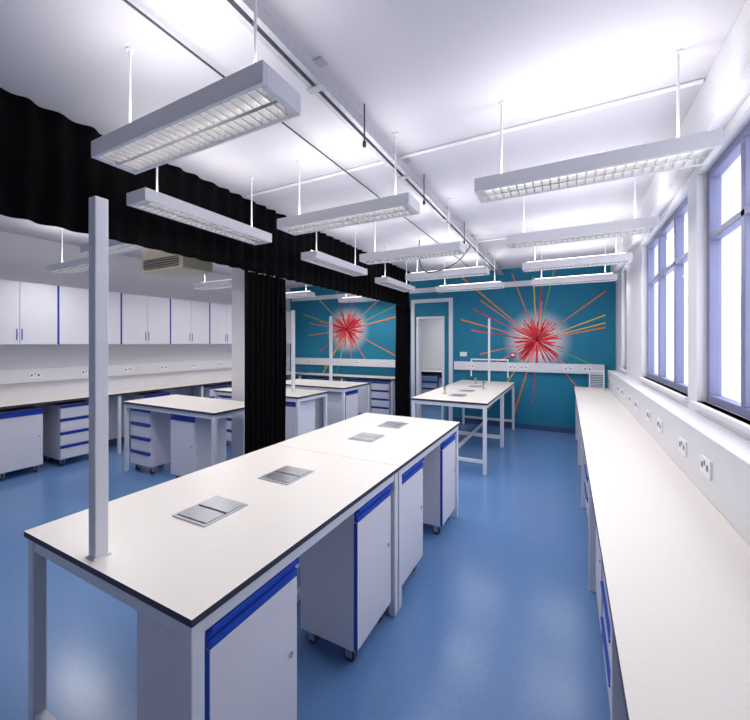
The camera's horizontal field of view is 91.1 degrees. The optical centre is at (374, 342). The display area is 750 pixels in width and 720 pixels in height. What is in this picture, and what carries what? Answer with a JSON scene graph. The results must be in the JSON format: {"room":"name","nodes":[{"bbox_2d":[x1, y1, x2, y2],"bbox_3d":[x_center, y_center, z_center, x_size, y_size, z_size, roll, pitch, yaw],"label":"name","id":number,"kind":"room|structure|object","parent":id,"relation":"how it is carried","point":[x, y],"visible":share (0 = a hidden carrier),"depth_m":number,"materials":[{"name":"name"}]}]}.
{"room":"science classroom","nodes":[
{"label":"science classroom","id":0,"kind":"room"},
{"bbox_2d":[0,231,289,439],"bbox_3d":[-4.487,0.100,5.668,0.200,3.100,9.300,0,0,28],"label":"wall","id":1,"kind":"structure","parent":0,"point":[22,258],"depth_m":5.91,"materials":[{"name":"white paint"}]},
{"bbox_2d":[0,280,56,344],"bbox_3d":[-4.657,-0.380,4.739,0.358,0.800,0.795,0,0,28],"label":"upper cabinet","id":2,"kind":"object","parent":1,"relation":"attached to","point":[28,311],"visible":1,"depth_m":4.73,"materials":[{"name":"laminate"}]},
{"bbox_2d":[43,437,129,460],"bbox_3d":[-4.351,1.600,5.699,0.012,0.100,9.080,0,0,28],"label":"baseboard","id":3,"kind":"structure","parent":1,"relation":"attached to","point":[111,442],"depth_m":5.92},
{"bbox_2d":[57,286,120,343],"bbox_3d":[-4.287,-0.380,5.448,0.358,0.800,0.795,0,0,28],"label":"upper cabinet","id":4,"kind":"object","parent":1,"relation":"attached to","point":[72,303],"visible":0.59,"depth_m":5.22,"materials":[{"name":"white plastic"}]},
{"bbox_2d":[0,356,289,383],"bbox_3d":[-4.103,0.440,6.088,0.091,0.180,8.000,0,0,28],"label":"cable trunking","id":5,"kind":"object","parent":1,"relation":"attached to","point":[12,376],"visible":0.85,"depth_m":5.86,"materials":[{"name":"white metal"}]},
{"bbox_2d":[28,372,41,378],"bbox_3d":[-4.623,0.440,5.006,0.012,0.086,0.146,0,0,28],"label":"socket","id":6,"kind":"object","parent":5,"relation":"attached to","point":[31,375],"depth_m":5.00,"materials":[{"name":"plastic"}]},
{"bbox_2d":[121,293,169,343],"bbox_3d":[-3.917,-0.380,6.158,0.358,0.800,0.795,0,0,28],"label":"upper cabinet","id":7,"kind":"object","parent":1,"relation":"attached to","point":[144,319],"visible":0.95,"depth_m":6.04,"materials":[{"name":"laminate"}]},
{"bbox_2d":[170,298,208,343],"bbox_3d":[-3.547,-0.380,6.867,0.358,0.800,0.795,0,0,28],"label":"upper cabinet","id":8,"kind":"object","parent":1,"relation":"attached to","point":[189,320],"visible":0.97,"depth_m":6.76,"materials":[{"name":"white plastic"}]},
{"bbox_2d":[209,303,231,343],"bbox_3d":[-3.177,-0.380,7.576,0.358,0.800,0.795,0,0,28],"label":"upper cabinet","id":9,"kind":"object","parent":1,"relation":"attached to","point":[220,315],"visible":0.66,"depth_m":7.37,"materials":[{"name":"white plastic"}]},
{"bbox_2d":[286,312,290,343],"bbox_3d":[-2.437,-0.380,8.995,0.358,0.800,0.795,0,0,28],"label":"upper cabinet","id":10,"kind":"object","parent":1,"relation":"attached to","point":[288,314],"visible":0.17,"depth_m":9.17,"materials":[{"name":"white plastic"}]},
{"bbox_2d":[232,268,254,458],"bbox_3d":[-1.821,0.100,5.157,0.240,3.100,0.260,0,0,28],"label":"column","id":11,"kind":"structure","parent":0,"point":[238,275],"depth_m":5.04,"materials":[{"name":"white paint"}]},
{"bbox_2d":[0,404,609,719],"bbox_3d":[-0.629,1.700,5.009,7.650,0.100,11.700,0,0,28],"label":"floor","id":12,"kind":"structure","parent":0,"point":[497,618],"depth_m":2.20,"materials":[{"name":"blue plastic"}]},
{"bbox_2d":[0,406,42,480],"bbox_3d":[-4.549,1.240,4.629,0.492,0.820,0.420,0,0,28],"label":"base cabinet","id":13,"kind":"object","parent":12,"relation":"on","point":[21,428],"visible":0.94,"depth_m":4.52,"materials":[{"name":"white laminate"}]},
{"bbox_2d":[43,400,88,465],"bbox_3d":[-4.271,1.240,5.161,0.492,0.820,0.420,0,0,28],"label":"base cabinet","id":14,"kind":"object","parent":12,"relation":"on","point":[65,424],"visible":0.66,"depth_m":5.00,"materials":[{"name":"white laminate"}]},
{"bbox_2d":[128,391,170,440],"bbox_3d":[-3.762,1.240,6.136,0.492,0.820,0.420,0,0,28],"label":"base cabinet","id":15,"kind":"object","parent":12,"relation":"on","point":[155,393],"visible":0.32,"depth_m":6.03,"materials":[{"name":"white laminate"}]},
{"bbox_2d":[130,408,170,473],"bbox_3d":[-2.880,1.240,4.835,0.400,0.820,0.432,0,0,28],"label":"base cabinet","id":16,"kind":"object","parent":12,"relation":"on","point":[150,430],"visible":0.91,"depth_m":4.66,"materials":[{"name":"white laminate"}]},
{"bbox_2d":[0,372,306,453],"bbox_3d":[-3.707,1.200,6.277,0.620,0.900,7.300,0,0,28],"label":"bench","id":17,"kind":"object","parent":12,"relation":"on","point":[6,404],"visible":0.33,"depth_m":5.47,"materials":[{"name":"white laminate"}]},
{"bbox_2d":[0,372,306,408],"bbox_3d":[-3.707,0.764,6.277,0.620,0.028,7.300,0,0,28],"label":"countertop","id":18,"kind":"structure","parent":17,"relation":"on","point":[6,404],"depth_m":5.52,"materials":[{"name":"white laminate"}]},
{"bbox_2d":[123,394,244,471],"bbox_3d":[-2.313,1.200,4.647,1.720,0.900,0.720,0,0,28],"label":"lab table","id":19,"kind":"object","parent":12,"relation":"on","point":[213,409],"visible":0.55,"depth_m":4.46,"materials":[{"name":"white laminate"}]},
{"bbox_2d":[123,394,244,414],"bbox_3d":[-2.313,0.761,4.647,1.720,0.022,0.720,0,0,28],"label":"countertop","id":20,"kind":"structure","parent":19,"relation":"on","point":[210,406],"depth_m":4.56,"materials":[{"name":"white laminate"}]},
{"bbox_2d":[170,414,225,478],"bbox_3d":[-2.133,1.240,4.450,0.420,0.820,0.462,0,0,28],"label":"base cabinet","id":21,"kind":"object","parent":12,"relation":"on","point":[190,437],"visible":0.62,"depth_m":4.27,"materials":[{"name":"white laminate"}]},
{"bbox_2d":[193,384,228,398],"bbox_3d":[-3.207,1.240,7.200,0.492,0.820,0.420,0,0,28],"label":"base cabinet","id":22,"kind":"object","parent":12,"relation":"on","point":[208,392],"visible":0.22,"depth_m":7.04,"materials":[{"name":"white laminate"}]},
{"bbox_2d":[24,445,399,719],"bbox_3d":[-0.622,1.200,1.855,1.020,0.900,1.408,0,0,28],"label":"lab table","id":23,"kind":"object","parent":12,"relation":"on","point":[184,576],"visible":0.94,"depth_m":1.46,"materials":[{"name":"white laminate"}]},
{"bbox_2d":[86,196,110,560],"bbox_3d":[-0.975,0.120,1.298,0.056,1.260,0.056,0,0,28],"label":"post","id":24,"kind":"object","parent":23,"relation":"on","point":[98,206],"visible":1,"depth_m":1.28,"materials":[{"name":"white metal"}]},
{"bbox_2d":[172,496,247,526],"bbox_3d":[-0.732,0.745,1.645,0.210,0.010,0.230,0,0,28],"label":"outlet cover","id":25,"kind":"object","parent":23,"relation":"on","point":[205,513],"visible":1,"depth_m":1.62,"materials":[{"name":"metal"}]},
{"bbox_2d":[24,445,399,627],"bbox_3d":[-0.622,0.761,1.855,1.020,0.022,1.408,0,0,28],"label":"countertop","id":26,"kind":"structure","parent":23,"relation":"on","point":[186,571],"depth_m":1.49,"materials":[{"name":"white laminate"}]},
{"bbox_2d":[258,465,313,484],"bbox_3d":[-0.501,0.745,2.088,0.210,0.010,0.230,0,0,28],"label":"box","id":27,"kind":"object","parent":23,"relation":"on","point":[286,475],"visible":1,"depth_m":2.07,"materials":[{"name":"metal"}]},
{"bbox_2d":[137,558,298,719],"bbox_3d":[-0.549,1.240,1.335,0.372,0.820,0.400,0,0,28],"label":"base cabinet","id":28,"kind":"object","parent":12,"relation":"on","point":[251,651],"visible":0.74,"depth_m":1.22,"materials":[{"name":"white laminate"}]},
{"bbox_2d":[220,395,231,445],"bbox_3d":[-2.178,1.240,5.986,0.420,0.820,0.462,0,0,28],"label":"base cabinet","id":29,"kind":"object","parent":12,"relation":"on","point":[228,419],"visible":0.16,"depth_m":5.81,"materials":[{"name":"white laminate"}]},
{"bbox_2d":[213,388,327,436],"bbox_3d":[-1.653,1.200,5.803,1.720,0.900,0.720,0,0,28],"label":"lab table","id":30,"kind":"object","parent":12,"relation":"on","point":[300,395],"visible":0.31,"depth_m":5.50,"materials":[{"name":"white laminate"}]},
{"bbox_2d":[213,388,327,398],"bbox_3d":[-1.653,0.761,5.803,1.720,0.022,0.720,0,0,28],"label":"countertop","id":31,"kind":"structure","parent":30,"relation":"on","point":[300,393],"depth_m":5.58,"materials":[{"name":"white laminate"}]},
{"bbox_2d":[291,310,295,391],"bbox_3d":[-1.254,0.125,5.639,0.056,1.250,0.056,0,0,28],"label":"post","id":32,"kind":"object","parent":30,"relation":"on","point":[292,311],"visible":1,"depth_m":5.63,"materials":[{"name":"white metal"}]},
{"bbox_2d":[285,399,314,439],"bbox_3d":[-1.203,1.240,5.477,0.420,0.820,0.462,0,0,28],"label":"base cabinet","id":33,"kind":"object","parent":12,"relation":"on","point":[307,408],"visible":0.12,"depth_m":5.30,"materials":[{"name":"white laminate"}]},
{"bbox_2d":[315,397,323,429],"bbox_3d":[-1.189,1.240,6.800,0.420,0.820,0.462,0,0,28],"label":"base cabinet","id":34,"kind":"object","parent":12,"relation":"on","point":[319,402],"visible":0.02,"depth_m":6.69,"materials":[{"name":"white laminate"}]},
{"bbox_2d":[286,379,369,420],"bbox_3d":[-1.066,1.200,6.929,1.720,0.900,0.900,0,0,28],"label":"lab table","id":35,"kind":"object","parent":12,"relation":"on","point":[307,384],"visible":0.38,"depth_m":6.65,"materials":[{"name":"white laminate"}]},
{"bbox_2d":[286,379,369,388],"bbox_3d":[-1.066,0.761,6.929,1.720,0.022,0.900,0,0,28],"label":"countertop","id":36,"kind":"structure","parent":35,"relation":"on","point":[298,382],"depth_m":6.82,"materials":[{"name":"white laminate"}]},
{"bbox_2d":[329,316,332,382],"bbox_3d":[-0.821,0.125,6.857,0.056,1.250,0.056,0,0,28],"label":"post","id":37,"kind":"object","parent":35,"relation":"on","point":[330,317],"visible":0.98,"depth_m":6.84,"materials":[{"name":"white metal"}]},
{"bbox_2d":[327,389,358,425],"bbox_3d":[-0.597,1.240,6.571,0.462,0.820,0.420,0,0,28],"label":"base cabinet","id":38,"kind":"object","parent":12,"relation":"on","point":[334,399],"visible":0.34,"depth_m":6.41,"materials":[{"name":"white laminate"}]},
{"bbox_2d":[296,373,394,414],"bbox_3d":[-0.641,1.200,8.500,2.600,0.900,0.520,0,0,28],"label":"bench","id":39,"kind":"object","parent":12,"relation":"on","point":[392,378],"visible":0.56,"depth_m":8.24,"materials":[{"name":"white laminate"}]},
{"bbox_2d":[296,373,394,379],"bbox_3d":[-0.641,0.764,8.500,2.600,0.028,0.520,0,0,28],"label":"countertop","id":40,"kind":"structure","parent":39,"relation":"on","point":[302,374],"depth_m":8.29,"materials":[{"name":"white laminate"}]},
{"bbox_2d":[300,483,392,661],"bbox_3d":[-0.151,1.240,2.098,0.372,0.820,0.400,0,0,28],"label":"base cabinet","id":41,"kind":"object","parent":12,"relation":"on","point":[345,576],"visible":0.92,"depth_m":1.93,"materials":[{"name":"white laminate"}]},
{"bbox_2d":[353,379,377,413],"bbox_3d":[-0.193,1.240,8.277,0.420,0.820,0.462,0,0,28],"label":"base cabinet","id":42,"kind":"object","parent":12,"relation":"on","point":[361,392],"visible":0.32,"depth_m":8.07,"materials":[{"name":"white laminate"}]},
{"bbox_2d":[274,413,459,610],"bbox_3d":[0.030,1.200,3.105,1.020,0.900,1.408,0,0,28],"label":"lab table","id":43,"kind":"object","parent":12,"relation":"on","point":[403,447],"visible":0.42,"depth_m":2.80,"materials":[{"name":"white laminate"}]},
{"bbox_2d":[348,432,384,442],"bbox_3d":[-0.066,0.745,2.922,0.210,0.010,0.230,0,0,28],"label":"box","id":44,"kind":"object","parent":43,"relation":"on","point":[366,437],"visible":1,"depth_m":2.88,"materials":[{"name":"metal"}]},
{"bbox_2d":[274,413,459,469],"bbox_3d":[0.030,0.761,3.105,1.020,0.022,1.408,0,0,28],"label":"countertop","id":45,"kind":"structure","parent":43,"relation":"on","point":[400,446],"depth_m":2.89,"materials":[{"name":"white laminate"}]},
{"bbox_2d":[378,421,408,428],"bbox_3d":[0.165,0.745,3.365,0.210,0.010,0.230,0,0,28],"label":"box","id":46,"kind":"object","parent":43,"relation":"on","point":[389,424],"visible":1,"depth_m":3.34,"materials":[{"name":"metal"}]},
{"bbox_2d":[371,380,394,414],"bbox_3d":[0.206,1.240,8.069,0.420,0.820,0.462,0,0,28],"label":"base cabinet","id":47,"kind":"object","parent":12,"relation":"on","point":[381,389],"visible":0.82,"depth_m":7.87,"materials":[{"name":"white laminate"}]},
{"bbox_2d":[402,457,423,584],"bbox_3d":[0.095,1.240,2.590,0.392,0.820,0.400,0,0,28],"label":"base cabinet","id":48,"kind":"object","parent":12,"relation":"on","point":[412,479],"visible":0.36,"depth_m":2.50,"materials":[{"name":"white laminate"}]},
{"bbox_2d":[422,373,441,405],"bbox_3d":[1.546,1.240,9.924,0.420,0.820,0.492,0,0,28],"label":"base cabinet","id":49,"kind":"object","parent":12,"relation":"on","point":[430,381],"visible":0.56,"depth_m":9.72,"materials":[{"name":"white laminate"}]},
{"bbox_2d":[422,432,455,534],"bbox_3d":[0.479,1.240,3.370,0.432,0.820,0.400,0,0,28],"label":"base cabinet","id":50,"kind":"object","parent":12,"relation":"on","point":[438,464],"visible":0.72,"depth_m":3.15,"materials":[{"name":"white laminate"}]},
{"bbox_2d":[411,387,503,475],"bbox_3d":[1.261,1.200,5.410,1.020,0.900,1.398,0,0,28],"label":"lab table","id":51,"kind":"object","parent":12,"relation":"on","point":[480,398],"visible":0.64,"depth_m":5.02,"materials":[{"name":"white laminate"}]},
{"bbox_2d":[411,387,503,404],"bbox_3d":[1.261,0.761,5.410,1.020,0.022,1.398,0,0,28],"label":"countertop","id":52,"kind":"structure","parent":51,"relation":"on","point":[479,396],"depth_m":5.16,"materials":[{"name":"white laminate"}]},
{"bbox_2d":[443,380,514,446],"bbox_3d":[1.908,1.200,6.652,1.020,0.900,1.398,0,0,28],"label":"lab table","id":53,"kind":"object","parent":12,"relation":"on","point":[492,385],"visible":0.66,"depth_m":6.66,"materials":[{"name":"white laminate"}]},
{"bbox_2d":[443,380,514,391],"bbox_3d":[1.908,0.761,6.652,1.020,0.022,1.398,0,0,28],"label":"countertop","id":54,"kind":"structure","parent":53,"relation":"on","point":[492,385],"depth_m":6.65,"materials":[{"name":"white laminate"}]},
{"bbox_2d":[471,318,508,381],"bbox_3d":[2.183,0.140,7.038,0.700,1.220,0.048,0,0,28],"label":"post","id":55,"kind":"object","parent":53,"relation":"on","point":[488,359],"visible":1,"depth_m":7.02,"materials":[{"name":"white metal"}]},
{"bbox_2d":[584,459,587,517],"bbox_3d":[2.176,1.240,3.320,0.492,0.820,0.420,0,0,28],"label":"base cabinet","id":56,"kind":"object","parent":12,"relation":"on","point":[585,465],"visible":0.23,"depth_m":3.40,"materials":[{"name":"white laminate"}]},
{"bbox_2d":[595,522,602,632],"bbox_3d":[1.506,1.240,2.034,0.492,0.820,0.420,0,0,28],"label":"base cabinet","id":57,"kind":"object","parent":12,"relation":"on","point":[598,561],"visible":0.16,"depth_m":2.11,"materials":[{"name":"white laminate"}]},
{"bbox_2d":[600,572,626,719],"bbox_3d":[1.251,1.240,1.547,0.492,0.820,0.420,0,0,28],"label":"base cabinet","id":58,"kind":"object","parent":12,"relation":"on","point":[605,620],"visible":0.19,"depth_m":1.64,"materials":[{"name":"white laminate"}]},
{"bbox_2d":[574,386,749,719],"bbox_3d":[1.750,1.200,2.425,0.640,0.900,8.520,0,0,28],"label":"bench","id":59,"kind":"object","parent":12,"relation":"on","point":[676,570],"visible":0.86,"depth_m":1.20,"materials":[{"name":"white laminate"}]},
{"bbox_2d":[589,370,604,389],"bbox_3d":[3.619,0.600,6.007,0.220,0.300,0.020,0,0,42],"label":"slatted panel","id":60,"kind":"object","parent":59,"relation":"on","point":[603,373],"visible":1,"depth_m":5.99,"materials":[{"name":"white metal"}]},
{"bbox_2d":[0,0,745,287],"bbox_3d":[-0.629,-1.500,5.009,7.650,0.100,11.700,0,0,28],"label":"ceiling","id":61,"kind":"structure","parent":0,"point":[432,73],"depth_m":2.06,"materials":[{"name":"paint"}]},
{"bbox_2d":[47,228,113,273],"bbox_3d":[-3.591,-1.175,4.468,1.120,0.550,0.210,0,0,28],"label":"pendant light","id":62,"kind":"object","parent":61,"relation":"hanging from","point":[82,264],"visible":0.7,"depth_m":4.46,"materials":[{"name":"metal"}]},
{"bbox_2d":[80,239,146,255],"bbox_3d":[-2.400,-1.175,3.508,1.120,0.550,0.210,0,0,28],"label":"pendant light","id":63,"kind":"object","parent":61,"relation":"hanging from","point":[115,247],"visible":0.27,"depth_m":3.55,"materials":[{"name":"metal"}]},
{"bbox_2d":[142,249,212,277],"bbox_3d":[-2.359,-1.140,4.385,0.760,0.620,0.408,0,0,28],"label":"air conditioner","id":64,"kind":"object","parent":61,"relation":"hanging from","point":[154,262],"visible":0.64,"depth_m":4.25,"materials":[{"name":"beige plastic"}]},
{"bbox_2d":[144,255,178,269],"bbox_3d":[-2.452,-0.915,4.207,0.640,0.110,0.008,0,0,28],"label":"grille","id":65,"kind":"object","parent":64,"relation":"attached to","point":[164,262],"depth_m":4.19,"materials":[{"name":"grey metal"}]},
{"bbox_2d":[91,0,300,174],"bbox_3d":[-0.835,-1.175,1.620,1.120,0.550,0.210,0,0,28],"label":"pendant light","id":66,"kind":"object","parent":61,"relation":"hanging from","point":[255,97],"visible":1,"depth_m":1.52,"materials":[{"name":"metal"}]},
{"bbox_2d":[126,167,271,244],"bbox_3d":[-1.275,-1.175,2.853,0.210,0.550,1.120,0,0,28],"label":"pendant light","id":67,"kind":"object","parent":61,"relation":"hanging from","point":[145,199],"visible":0.91,"depth_m":2.67,"materials":[{"name":"metal"}]},
{"bbox_2d":[0,87,408,306],"bbox_3d":[-1.211,-1.090,3.846,0.058,0.721,8.300,0,0,28],"label":"curtain valance","id":68,"kind":"object","parent":61,"relation":"hanging from","point":[49,175],"visible":0.74,"depth_m":2.73,"materials":[{"name":"black fabric"}]},
{"bbox_2d":[245,271,285,453],"bbox_3d":[-1.172,0.463,3.942,0.114,2.375,0.591,0,0,28],"label":"curtain","id":69,"kind":"object","parent":68,"relation":"hanging from","point":[265,295],"visible":0.76,"depth_m":3.92,"materials":[{"name":"black fabric"}]},
{"bbox_2d":[395,305,410,416],"bbox_3d":[0.546,0.463,7.235,0.106,2.375,0.638,0,0,28],"label":"curtain","id":70,"kind":"object","parent":68,"relation":"hanging from","point":[403,320],"visible":0.9,"depth_m":7.17,"materials":[{"name":"black fabric"}]},
{"bbox_2d":[194,274,231,289],"bbox_3d":[-2.448,-1.175,5.902,1.120,0.550,0.210,0,0,28],"label":"pendant light","id":71,"kind":"object","parent":61,"relation":"hanging from","point":[204,285],"visible":0.57,"depth_m":5.91,"materials":[{"name":"metal"}]},
{"bbox_2d":[123,0,468,266],"bbox_3d":[0.067,-1.416,3.631,0.012,0.011,8.500,0,0,28],"label":"cable","id":72,"kind":"object","parent":61,"relation":"attached to","point":[125,1],"visible":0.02,"depth_m":1.88,"materials":[{"name":"grey rubber"}]},
{"bbox_2d":[286,291,314,298],"bbox_3d":[-1.708,-1.175,7.320,1.120,0.550,0.210,0,0,28],"label":"pendant light","id":73,"kind":"object","parent":61,"relation":"hanging from","point":[301,294],"visible":0.56,"depth_m":7.13,"materials":[{"name":"metal"}]},
{"bbox_2d":[301,232,366,275],"bbox_3d":[-0.451,-1.175,4.431,0.210,0.550,1.120,0,0,28],"label":"pendant light","id":74,"kind":"object","parent":61,"relation":"hanging from","point":[316,257],"visible":0.93,"depth_m":4.27,"materials":[{"name":"metal"}]},
{"bbox_2d":[277,132,419,235],"bbox_3d":[-0.230,-1.175,2.737,1.120,0.550,0.210,0,0,28],"label":"pendant light","id":75,"kind":"object","parent":61,"relation":"hanging from","point":[403,204],"visible":1,"depth_m":2.65,"materials":[{"name":"metal"}]},
{"bbox_2d":[338,296,379,302],"bbox_3d":[-0.266,-1.175,7.921,1.120,0.550,0.210,0,0,28],"label":"pendant light","id":76,"kind":"object","parent":61,"relation":"hanging from","point":[359,298],"visible":0.55,"depth_m":7.93,"materials":[{"name":"metal"}]},
{"bbox_2d":[219,0,502,275],"bbox_3d":[0.433,-1.381,3.316,0.100,0.138,8.880,0,0,28],"label":"ceiling track","id":77,"kind":"object","parent":61,"relation":"hanging from","point":[270,33],"visible":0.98,"depth_m":1.97,"materials":[{"name":"metal"}]},
{"bbox_2d":[418,240,470,272],"bbox_3d":[0.940,-1.197,4.999,0.712,0.489,0.131,0,0,15],"label":"cable","id":78,"kind":"object","parent":77,"relation":"hanging from","point":[419,240],"visible":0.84,"depth_m":4.95,"materials":[{"name":"plastic"}]},
{"bbox_2d":[362,104,365,147],"bbox_3d":[-0.064,-1.320,2.233,0.023,0.260,0.024,0,0,28],"label":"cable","id":79,"kind":"object","parent":61,"relation":"hanging from","point":[364,141],"visible":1,"depth_m":2.23,"materials":[{"name":"grey metal"}]},
{"bbox_2d":[375,247,414,291],"bbox_3d":[0.349,-1.175,5.965,0.210,0.550,1.120,0,0,28],"label":"pendant light","id":80,"kind":"object","parent":61,"relation":"hanging from","point":[385,281],"visible":0.95,"depth_m":5.78,"materials":[{"name":"metal"}]},
{"bbox_2d":[359,198,464,264],"bbox_3d":[0.371,-1.175,3.889,1.120,0.550,0.210,0,0,28],"label":"pendant light","id":81,"kind":"object","parent":61,"relation":"hanging from","point":[450,248],"visible":0.94,"depth_m":3.80,"materials":[{"name":"metal"}]},
{"bbox_2d":[405,233,488,280],"bbox_3d":[0.973,-1.175,5.042,1.120,0.550,0.210,0,0,28],"label":"pendant light","id":82,"kind":"object","parent":61,"relation":"hanging from","point":[479,270],"visible":0.98,"depth_m":4.95,"materials":[{"name":"metal"}]},
{"bbox_2d":[435,254,504,292],"bbox_3d":[1.588,-1.175,6.221,1.120,0.550,0.210,0,0,28],"label":"pendant light","id":83,"kind":"object","parent":61,"relation":"hanging from","point":[496,284],"visible":1,"depth_m":6.13,"materials":[{"name":"metal"}]},
{"bbox_2d":[246,78,703,197],"bbox_3d":[0.272,-1.437,2.813,3.440,0.025,0.026,0,0,28],"label":"conduit","id":84,"kind":"object","parent":61,"relation":"attached to","point":[699,81],"visible":1,"depth_m":2.46,"materials":[{"name":"metal"}]},
{"bbox_2d":[531,242,617,285],"bbox_3d":[2.953,-1.175,5.509,1.120,0.550,0.210,0,0,28],"label":"pendant light","id":85,"kind":"object","parent":61,"relation":"hanging from","point":[604,277],"visible":0.99,"depth_m":5.43,"materials":[{"name":"metal"}]},
{"bbox_2d":[522,213,632,271],"bbox_3d":[2.338,-1.175,4.330,1.120,0.550,0.210,0,0,28],"label":"pendant light","id":86,"kind":"object","parent":61,"relation":"hanging from","point":[617,258],"visible":0.98,"depth_m":4.25,"materials":[{"name":"metal"}]},
{"bbox_2d":[506,177,658,248],"bbox_3d":[1.736,-1.175,3.177,1.120,0.550,0.210,0,0,28],"label":"pendant light","id":87,"kind":"object","parent":61,"relation":"hanging from","point":[636,226],"visible":0.87,"depth_m":3.10,"materials":[{"name":"metal"}]},
{"bbox_2d":[474,49,722,202],"bbox_3d":[1.135,-1.175,2.025,1.120,0.550,0.210,0,0,28],"label":"pendant light","id":88,"kind":"object","parent":61,"relation":"hanging from","point":[697,149],"visible":1,"depth_m":1.94,"materials":[{"name":"metal"}]},
{"bbox_2d":[421,319,441,372],"bbox_3d":[1.556,0.100,9.198,7.650,3.100,2.250,0,0,28],"label":"wall","id":89,"kind":"structure","parent":0,"point":[431,329],"depth_m":10.34,"materials":[{"name":"white paint"}]},
{"bbox_2d":[290,265,615,427],"bbox_3d":[1.001,0.100,8.134,7.250,3.100,0.150,0,0,28],"label":"wall","id":90,"kind":"structure","parent":0,"point":[554,404],"depth_m":7.30,"materials":[{"name":"teal paint"}]},
{"bbox_2d":[295,358,394,367],"bbox_3d":[-0.673,0.465,8.871,3.200,0.170,0.091,0,0,28],"label":"cable trunking","id":91,"kind":"object","parent":90,"relation":"attached to","point":[308,361],"visible":0.81,"depth_m":8.81,"materials":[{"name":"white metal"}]},
{"bbox_2d":[303,290,395,373],"bbox_3d":[-0.574,-0.044,8.863,2.932,2.641,0.009,0,0,28],"label":"wall mural","id":92,"kind":"object","parent":90,"relation":"attached to","point":[351,323],"visible":0.97,"depth_m":8.89},
{"bbox_2d":[292,280,531,301],"bbox_3d":[0.952,-1.140,8.039,7.050,0.100,0.059,0,0,28],"label":"cable trunking","id":93,"kind":"object","parent":90,"relation":"attached to","point":[527,282],"visible":0.38,"depth_m":8.06,"materials":[{"name":"white metal"}]},
{"bbox_2d":[411,298,452,420],"bbox_3d":[1.251,0.350,7.987,0.930,2.600,0.200,0,0,28],"label":"door frame","id":94,"kind":"structure","parent":90,"relation":"in","point":[450,300],"depth_m":8.05,"materials":[{"name":"white metal"}]},
{"bbox_2d":[410,413,575,433],"bbox_3d":[0.964,1.600,8.063,7.250,0.100,0.012,0,0,28],"label":"baseboard","id":95,"kind":"structure","parent":90,"relation":"attached to","point":[456,419],"depth_m":7.06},
{"bbox_2d":[454,361,604,373],"bbox_3d":[2.829,0.465,7.044,2.660,0.170,0.091,0,0,28],"label":"cable trunking","id":96,"kind":"object","parent":90,"relation":"attached to","point":[458,365],"visible":0.96,"depth_m":6.93,"materials":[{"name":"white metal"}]},
{"bbox_2d":[461,270,605,419],"bbox_3d":[2.915,0.073,7.043,2.562,2.874,0.009,0,0,28],"label":"wall mural","id":97,"kind":"object","parent":90,"relation":"attached to","point":[536,334],"visible":0.97,"depth_m":6.96},
{"bbox_2d":[616,94,749,440],"bbox_3d":[2.153,0.100,2.289,0.200,3.100,9.450,0,0,28],"label":"wall","id":98,"kind":"structure","parent":0,"point":[631,283],"depth_m":2.40,"materials":[{"name":"white paint"}]},
{"bbox_2d":[638,376,688,401],"bbox_3d":[2.617,0.395,3.372,0.080,0.030,1.840,0,0,28],"label":"window sill","id":99,"kind":"structure","parent":98,"relation":"attached to","point":[665,389],"depth_m":3.01,"materials":[{"name":"white paint"}]},
{"bbox_2d":[647,196,687,393],"bbox_3d":[2.679,-0.360,3.340,0.060,1.480,1.800,0,0,28],"label":"window","id":100,"kind":"structure","parent":98,"relation":"in","point":[676,220],"depth_m":3.51,"materials":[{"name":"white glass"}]},
{"bbox_2d":[608,370,749,543],"bbox_3d":[1.966,0.600,2.324,0.161,0.299,8.500,0,0,28],"label":"cable trunking","id":101,"kind":"object","parent":98,"relation":"attached to","point":[714,457],"visible":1,"depth_m":1.94,"materials":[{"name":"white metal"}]},
{"bbox_2d":[646,409,650,422],"bbox_3d":[2.247,0.600,3.023,0.012,0.086,0.146,0,0,28],"label":"socket","id":102,"kind":"object","parent":101,"relation":"attached to","point":[648,411],"depth_m":3.01,"materials":[{"name":"plastic"}]},
{"bbox_2d":[657,418,662,433],"bbox_3d":[2.062,0.600,2.669,0.012,0.086,0.146,0,0,28],"label":"socket","id":103,"kind":"object","parent":101,"relation":"attached to","point":[659,420],"depth_m":2.64,"materials":[{"name":"plastic"}]},
{"bbox_2d":[678,436,686,456],"bbox_3d":[1.785,0.600,2.137,0.012,0.086,0.146,0,0,28],"label":"socket","id":104,"kind":"object","parent":101,"relation":"attached to","point":[682,440],"depth_m":2.12,"materials":[{"name":"plastic"}]},
{"bbox_2d":[700,454,711,480],"bbox_3d":[1.600,0.600,1.782,0.012,0.086,0.146,0,0,28],"label":"socket","id":105,"kind":"object","parent":101,"relation":"attached to","point":[705,460],"depth_m":1.77,"materials":[{"name":"plastic"}]},
{"bbox_2d":[610,0,749,272],"bbox_3d":[2.040,-1.300,2.376,0.080,0.300,9.100,0,0,28],"label":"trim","id":106,"kind":"structure","parent":98,"relation":"attached to","point":[726,85],"depth_m":1.92,"materials":[{"name":"white paint"}]},
{"bbox_2d":[690,401,749,434],"bbox_3d":[1.599,0.395,1.422,0.080,0.030,2.240,0,0,28],"label":"window sill","id":107,"kind":"structure","parent":98,"relation":"attached to","point":[713,411],"depth_m":1.96,"materials":[{"name":"white paint"}]},
{"bbox_2d":[707,121,749,419],"bbox_3d":[1.661,-0.360,1.389,0.060,1.480,2.200,0,0,28],"label":"window","id":108,"kind":"structure","parent":98,"relation":"in","point":[716,230],"depth_m":2.18,"materials":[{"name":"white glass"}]},
{"label":"outside","id":109,"kind":"structure","parent":0,"visible":0},
{"bbox_2d":[738,295,740,401],"bbox_3d":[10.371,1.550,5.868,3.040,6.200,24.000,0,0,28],"label":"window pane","id":110,"kind":"structure","parent":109,"point":[739,296],"depth_m":11.94,"materials":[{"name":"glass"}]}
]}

